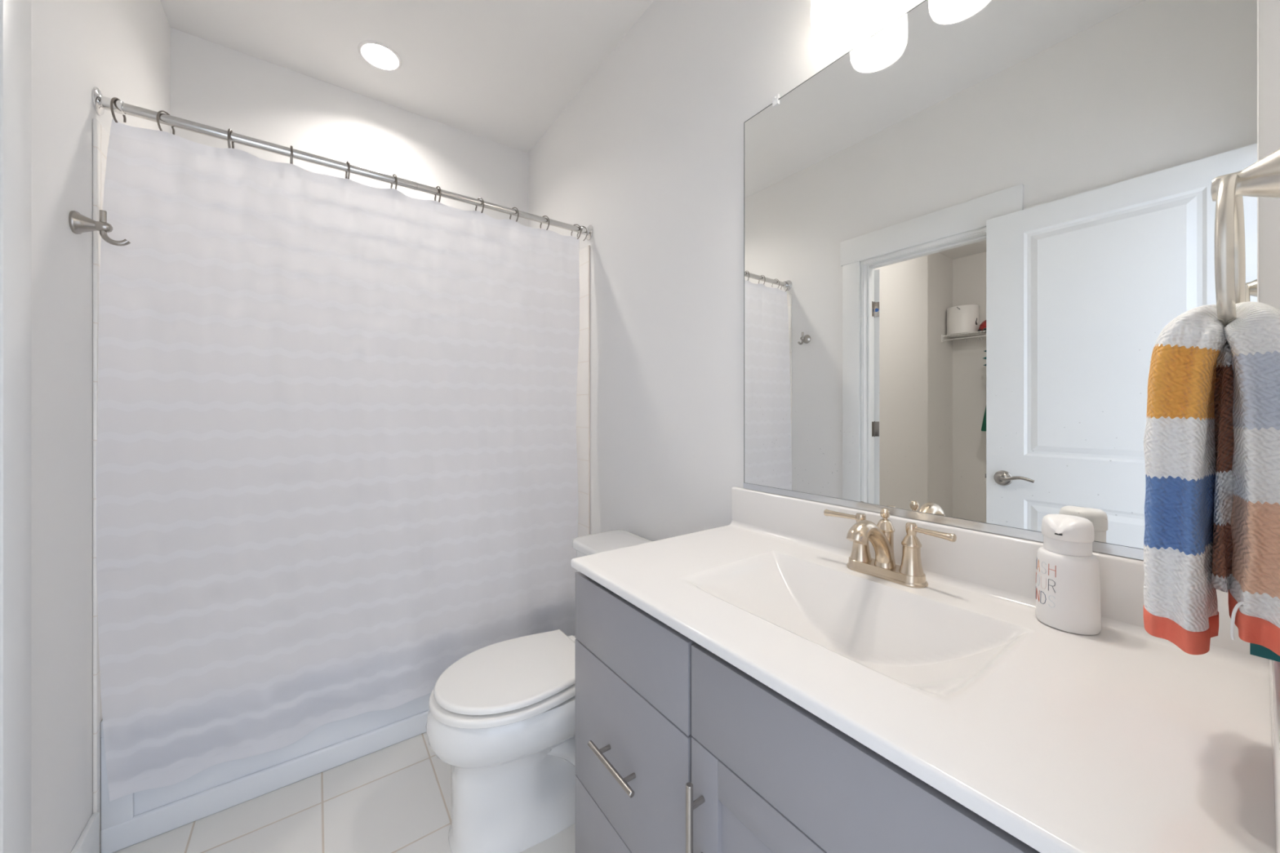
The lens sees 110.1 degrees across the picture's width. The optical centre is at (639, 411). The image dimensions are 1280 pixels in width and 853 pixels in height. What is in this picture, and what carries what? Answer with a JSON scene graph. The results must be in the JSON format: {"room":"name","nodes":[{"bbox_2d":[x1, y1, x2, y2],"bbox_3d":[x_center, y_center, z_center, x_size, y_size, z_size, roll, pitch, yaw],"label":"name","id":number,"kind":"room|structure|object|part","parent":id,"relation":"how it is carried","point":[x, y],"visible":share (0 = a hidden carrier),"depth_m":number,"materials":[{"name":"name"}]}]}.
{"room":"bathroom","nodes":[
{"label":"bathroom","id":0,"kind":"room"},
{"bbox_2d":[31,0,170,852],"bbox_3d":[-1.186,-0.180,0.725,0.127,2.770,2.875,0,0,-36],"label":"wall","id":1,"kind":"structure","parent":0,"point":[120,48],"depth_m":1.08,"materials":[{"name":"white paint"}]},
{"bbox_2d":[0,0,31,852],"bbox_3d":[-0.991,0.098,0.565,0.020,2.215,0.850,0,0,-36],"label":"trim","id":2,"kind":"structure","parent":1,"relation":"attached to","point":[15,15],"depth_m":0.85,"materials":[{"name":"paint"}]},
{"bbox_2d":[71,812,99,852],"bbox_3d":[-1.341,1.135,1.044,0.014,0.140,0.358,0,0,-36],"label":"baseboard","id":3,"kind":"structure","parent":1,"relation":"attached to","point":[88,842],"depth_m":1.15,"materials":[{"name":"paint"}]},
{"bbox_2d":[68,209,130,245],"bbox_3d":[-1.348,-0.462,1.123,0.095,0.082,0.055,0,0,-36],"label":"robe hook","id":4,"kind":"object","parent":1,"relation":"attached to","point":[79,224],"visible":1,"depth_m":1.11,"materials":[{"name":"silver metal"}]},
{"bbox_3d":[-1.331,-0.462,1.135,0.053,0.082,0.012,0,0,-36],"label":"hook arm","id":5,"kind":"part","parent":4,"relation":"part of","materials":[{"name":"silver metal"}]},
{"bbox_2d":[92,86,593,239],"bbox_3d":[-0.854,-0.841,1.659,1.523,0.068,0.068,0,0,-36],"label":"curtain rod","id":6,"kind":"object","parent":1,"relation":"attached to","point":[101,103],"visible":0.94,"depth_m":1.46,"materials":[{"name":"silver metal"}]},
{"bbox_2d":[110,97,126,122],"bbox_3d":[-1.439,-0.827,1.234,0.006,0.070,0.049,0,0,-18],"label":"curtain ring","id":7,"kind":"object","parent":6,"relation":"hanging from","point":[113,98],"visible":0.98,"depth_m":1.22,"materials":[{"name":"silver metal"}]},
{"bbox_2d":[156,110,174,134],"bbox_3d":[-1.365,-0.827,1.288,0.006,0.070,0.049,0,0,-2],"label":"curtain ring","id":8,"kind":"object","parent":6,"relation":"hanging from","point":[160,111],"visible":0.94,"depth_m":1.27,"materials":[{"name":"silver metal"}]},
{"bbox_2d":[226,128,234,148],"bbox_3d":[-1.252,-0.827,1.369,0.006,0.070,0.049,0,0,-30],"label":"curtain ring","id":9,"kind":"object","parent":6,"relation":"hanging from","point":[228,130],"visible":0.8,"depth_m":1.35,"materials":[{"name":"silver metal"}]},
{"bbox_2d":[289,145,293,164],"bbox_3d":[-1.133,-0.827,1.455,0.006,0.070,0.049,0,0,-40],"label":"curtain ring","id":10,"kind":"object","parent":6,"relation":"hanging from","point":[291,146],"visible":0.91,"depth_m":1.44,"materials":[{"name":"silver metal"}]},
{"bbox_2d":[96,118,579,801],"bbox_3d":[-0.857,0.130,1.621,1.460,1.864,0.057,0,0,-36],"label":"shower curtain","id":11,"kind":"object","parent":6,"relation":"hanging from","point":[336,450],"visible":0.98,"depth_m":1.46,"materials":[{"name":"fabric"}]},
{"bbox_2d":[345,160,350,178],"bbox_3d":[-1.009,-0.827,1.544,0.006,0.070,0.049,0,0,-44],"label":"curtain ring","id":12,"kind":"object","parent":6,"relation":"hanging from","point":[348,173],"visible":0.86,"depth_m":1.53,"materials":[{"name":"silver metal"}]},
{"bbox_2d":[391,173,397,189],"bbox_3d":[-0.895,-0.827,1.627,0.049,0.070,0.006,0,0,40],"label":"curtain ring","id":13,"kind":"object","parent":6,"relation":"hanging from","point":[393,175],"visible":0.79,"depth_m":1.61,"materials":[{"name":"silver metal"}]},
{"bbox_2d":[434,186,440,202],"bbox_3d":[-0.775,-0.827,1.714,0.049,0.070,0.006,0,0,42],"label":"curtain ring","id":14,"kind":"object","parent":6,"relation":"hanging from","point":[437,187],"visible":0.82,"depth_m":1.70,"materials":[{"name":"silver metal"}]},
{"bbox_2d":[475,197,484,213],"bbox_3d":[-0.647,-0.827,1.806,0.049,0.070,0.006,0,0,30],"label":"curtain ring","id":15,"kind":"object","parent":6,"relation":"hanging from","point":[478,197],"visible":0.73,"depth_m":1.80,"materials":[{"name":"silver metal"}]},
{"bbox_2d":[509,207,519,222],"bbox_3d":[-0.531,-0.827,1.890,0.049,0.070,0.006,0,0,28],"label":"curtain ring","id":16,"kind":"object","parent":6,"relation":"hanging from","point":[513,207],"visible":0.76,"depth_m":1.88,"materials":[{"name":"silver metal"}]},
{"bbox_2d":[540,215,549,230],"bbox_3d":[-0.419,-0.827,1.971,0.049,0.070,0.006,0,0,24],"label":"curtain ring","id":17,"kind":"object","parent":6,"relation":"hanging from","point":[544,215],"visible":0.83,"depth_m":1.97,"materials":[{"name":"silver metal"}]},
{"bbox_2d":[571,224,581,239],"bbox_3d":[-0.295,-0.827,2.062,0.049,0.070,0.006,0,0,12],"label":"curtain ring","id":18,"kind":"object","parent":6,"relation":"hanging from","point":[574,224],"visible":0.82,"depth_m":2.06,"materials":[{"name":"silver metal"}]},
{"bbox_2d":[577,226,587,240],"bbox_3d":[-0.269,-0.827,2.081,0.049,0.070,0.006,0,0,4],"label":"curtain ring","id":19,"kind":"object","parent":6,"relation":"hanging from","point":[582,226],"visible":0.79,"depth_m":2.08,"materials":[{"name":"silver metal"}]},
{"bbox_2d":[113,732,574,852],"bbox_3d":[-1.224,1.235,-0.194,4.530,0.060,4.320,0,0,-36],"label":"floor","id":20,"kind":"structure","parent":0,"point":[397,797],"depth_m":1.32,"materials":[{"name":"tile"}]},
{"bbox_2d":[100,693,431,852],"bbox_3d":[-1.067,1.018,1.953,1.505,0.375,0.760,0,0,-36],"label":"bathtub","id":21,"kind":"object","parent":20,"relation":"on","point":[132,819],"visible":0.2,"depth_m":1.39,"materials":[{"name":"ceramic"}]},
{"bbox_2d":[426,529,652,852],"bbox_3d":[-0.248,0.846,1.425,0.792,0.718,0.516,0,0,-36],"label":"toilet","id":22,"kind":"object","parent":20,"relation":"on","point":[501,715],"visible":0.57,"depth_m":1.23,"materials":[{"name":"ceramic"}]},
{"bbox_3d":[-0.301,1.010,1.387,0.662,0.390,0.358,0,0,-36],"label":"bowl","id":23,"kind":"part","parent":22,"relation":"part of","materials":[{"name":"ceramic"}]},
{"bbox_3d":[-0.379,0.797,1.331,0.454,0.022,0.362,0,0,-36],"label":"seat","id":24,"kind":"part","parent":22,"relation":"part of","materials":[{"name":"plastic"}]},
{"bbox_3d":[-0.376,0.771,1.332,0.436,0.020,0.348,0,0,-36],"label":"lid","id":25,"kind":"part","parent":22,"relation":"part of","materials":[{"name":"plastic"}]},
{"bbox_3d":[-0.025,0.671,1.586,0.226,0.296,0.480,0,0,-36],"label":"tank","id":26,"kind":"part","parent":22,"relation":"part of","materials":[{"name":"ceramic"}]},
{"bbox_3d":[-0.027,0.504,1.585,0.247,0.034,0.516,0,0,-36],"label":"tank lid","id":27,"kind":"part","parent":22,"relation":"part of","materials":[{"name":"ceramic"}]},
{"bbox_2d":[574,571,1039,852],"bbox_3d":[0.330,0.786,0.822,0.574,0.838,0.958,0,0,-36],"label":"vanity cabinet","id":28,"kind":"object","parent":20,"relation":"on","point":[678,748],"visible":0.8,"depth_m":0.70,"materials":[{"name":"paint"}]},
{"bbox_3d":[-0.030,0.978,0.906,0.019,0.230,0.399,0,0,-36],"label":"drawer","id":29,"kind":"part","parent":28,"relation":"part of","materials":[{"name":"paint"}]},
{"bbox_3d":[-0.051,0.702,0.889,0.035,0.011,0.158,0,0,-36],"label":"handle","id":30,"kind":"part","parent":28,"relation":"part of","materials":[{"name":"silver metal"}]},
{"bbox_3d":[-0.030,0.700,0.906,0.019,0.318,0.399,0,0,-36],"label":"drawer","id":31,"kind":"part","parent":28,"relation":"part of","materials":[{"name":"paint"}]},
{"bbox_3d":[-0.030,0.460,0.906,0.019,0.154,0.399,0,0,-36],"label":"drawer","id":32,"kind":"part","parent":28,"relation":"part of","materials":[{"name":"paint"}]},
{"bbox_3d":[0.086,0.660,0.700,0.035,0.164,0.011,0,0,-36],"label":"handle","id":33,"kind":"part","parent":28,"relation":"part of","materials":[{"name":"silver metal"}]},
{"bbox_3d":[0.253,0.813,0.521,0.008,0.448,0.428,0,0,-36],"label":"door panel","id":34,"kind":"part","parent":28,"relation":"part of","materials":[{"name":"paint"}]},
{"bbox_3d":[0.250,0.813,0.519,0.019,0.560,0.540,0,0,-36],"label":"door","id":35,"kind":"part","parent":28,"relation":"part of","materials":[{"name":"paint"}]},
{"bbox_2d":[570,486,1279,852],"bbox_3d":[0.349,0.350,0.814,0.560,0.238,0.966,0,0,-36],"label":"countertop","id":36,"kind":"structure","parent":28,"relation":"on","point":[1120,738],"depth_m":0.59,"materials":[{"name":"stone"}]},
{"bbox_2d":[675,551,1035,709],"bbox_3d":[0.346,0.405,0.810,0.314,0.122,0.498,0,0,-36],"label":"basin","id":37,"kind":"object","parent":36,"relation":"in","point":[945,655],"depth_m":0.84,"materials":[{"name":"ceramic"}]},
{"bbox_2d":[823,507,956,587],"bbox_3d":[0.507,0.274,0.934,0.187,0.140,0.200,0,0,7],"label":"faucet","id":38,"kind":"object","parent":36,"relation":"on","point":[910,573],"visible":1,"depth_m":0.90,"materials":[{"name":"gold metal"}]},
{"bbox_3d":[0.455,0.235,1.013,0.016,0.016,0.074,0,0,-43],"label":"lever","id":39,"kind":"part","parent":38,"relation":"part of","materials":[{"name":"silver metal"}]},
{"bbox_3d":[0.485,0.274,0.982,0.043,0.099,0.043,0,0,-36],"label":"handle","id":40,"kind":"part","parent":38,"relation":"part of","materials":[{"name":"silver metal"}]},
{"bbox_3d":[0.467,0.267,0.906,0.143,0.098,0.038,0,0,-36],"label":"spout","id":41,"kind":"part","parent":38,"relation":"part of","materials":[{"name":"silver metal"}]},
{"bbox_3d":[0.515,0.215,0.940,0.018,0.023,0.018,0,0,-36],"label":"lift knob","id":42,"kind":"part","parent":38,"relation":"part of","materials":[{"name":"silver metal"}]},
{"bbox_3d":[0.515,0.275,0.940,0.041,0.096,0.041,0,0,-36],"label":"spout","id":43,"kind":"part","parent":38,"relation":"part of","materials":[{"name":"silver metal"}]},
{"bbox_3d":[0.515,0.334,0.940,0.059,0.020,0.160,0,0,-36],"label":"plate","id":44,"kind":"part","parent":38,"relation":"part of","materials":[{"name":"silver metal"}]},
{"bbox_3d":[0.545,0.274,0.898,0.043,0.099,0.043,0,0,-36],"label":"handle","id":45,"kind":"part","parent":38,"relation":"part of","materials":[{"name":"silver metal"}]},
{"bbox_3d":[0.566,0.235,0.860,0.016,0.016,0.074,0,0,-28],"label":"lever","id":46,"kind":"part","parent":38,"relation":"part of","materials":[{"name":"silver metal"}]},
{"bbox_2d":[1035,514,1101,635],"bbox_3d":[0.689,0.256,0.722,0.077,0.175,0.077,0,0,-36],"label":"soap dispenser","id":47,"kind":"object","parent":36,"relation":"on","point":[1068,588],"visible":1,"depth_m":0.70,"materials":[{"name":"white plastic"}]},
{"bbox_2d":[1143,301,1279,662],"bbox_3d":[0.578,0.062,0.445,0.176,0.329,0.102,0,0,-36],"label":"hand towel","id":48,"kind":"object","parent":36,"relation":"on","point":[1211,438],"visible":1,"depth_m":0.41,"materials":[{"name":"multicoloured fabric"}]},
{"bbox_2d":[170,27,528,226],"bbox_3d":[-1.331,-0.180,2.319,1.524,2.770,0.122,0,0,-36],"label":"wall","id":49,"kind":"structure","parent":0,"point":[215,85],"depth_m":2.14,"materials":[{"name":"white paint"}]},
{"bbox_2d":[160,0,653,153],"bbox_3d":[-1.647,-1.665,0.392,4.530,0.200,2.875,0,0,-36],"label":"ceiling","id":50,"kind":"structure","parent":0,"point":[503,72],"depth_m":1.90,"materials":[{"name":"white paint"}]},
{"bbox_2d":[357,40,401,71],"bbox_3d":[-1.144,-1.591,1.971,0.168,0.061,0.168,0,0,-36],"label":"recessed light","id":51,"kind":"object","parent":50,"relation":"in","point":[378,55],"visible":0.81,"depth_m":2.00,"materials":[{"name":"white glass"}]},
{"bbox_2d":[528,0,1279,852],"bbox_3d":[0.137,-0.180,1.682,0.127,2.770,2.875,0,0,-36],"label":"wall","id":52,"kind":"structure","parent":0,"point":[648,154],"depth_m":1.62,"materials":[{"name":"white paint"}]},
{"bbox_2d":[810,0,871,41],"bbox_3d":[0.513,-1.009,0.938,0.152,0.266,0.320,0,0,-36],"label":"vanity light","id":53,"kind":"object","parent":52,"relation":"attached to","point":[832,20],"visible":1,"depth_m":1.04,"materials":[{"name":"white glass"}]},
{"bbox_3d":[0.450,-0.960,1.003,0.060,0.104,0.060,0,0,-36],"label":"bulb","id":54,"kind":"part","parent":53,"relation":"part of","materials":[{"name":"white glass"}]},
{"bbox_2d":[731,486,1269,660],"bbox_3d":[0.569,0.281,0.973,0.018,0.099,0.966,0,0,-36],"label":"backsplash","id":55,"kind":"structure","parent":52,"relation":"attached to","point":[1002,562],"depth_m":0.86,"materials":[{"name":"stone"}]},
{"bbox_2d":[743,0,1258,559],"bbox_3d":[0.575,-0.324,0.972,0.012,1.108,0.902,0,0,-36],"label":"wall mirror","id":56,"kind":"object","parent":52,"relation":"attached to","point":[972,235],"visible":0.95,"depth_m":0.85,"materials":[{"name":"clear glass"}]},
{"bbox_3d":[0.283,-0.180,0.087,1.524,2.770,0.120,0,0,-36],"label":"wall","id":57,"kind":"structure","parent":0,"visible":0},
{"bbox_2d":[1210,148,1279,342],"bbox_3d":[0.586,-0.157,0.419,0.162,0.187,0.062,0,0,-36],"label":"towel ring","id":58,"kind":"object","parent":57,"relation":"attached to","point":[1261,179],"visible":0.84,"depth_m":0.41,"materials":[{"name":"silver metal"}]},
{"bbox_3d":[0.586,-0.219,0.419,0.064,0.064,0.062,0,0,-36],"label":"post","id":59,"kind":"part","parent":58,"relation":"part of","materials":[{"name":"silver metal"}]}
]}

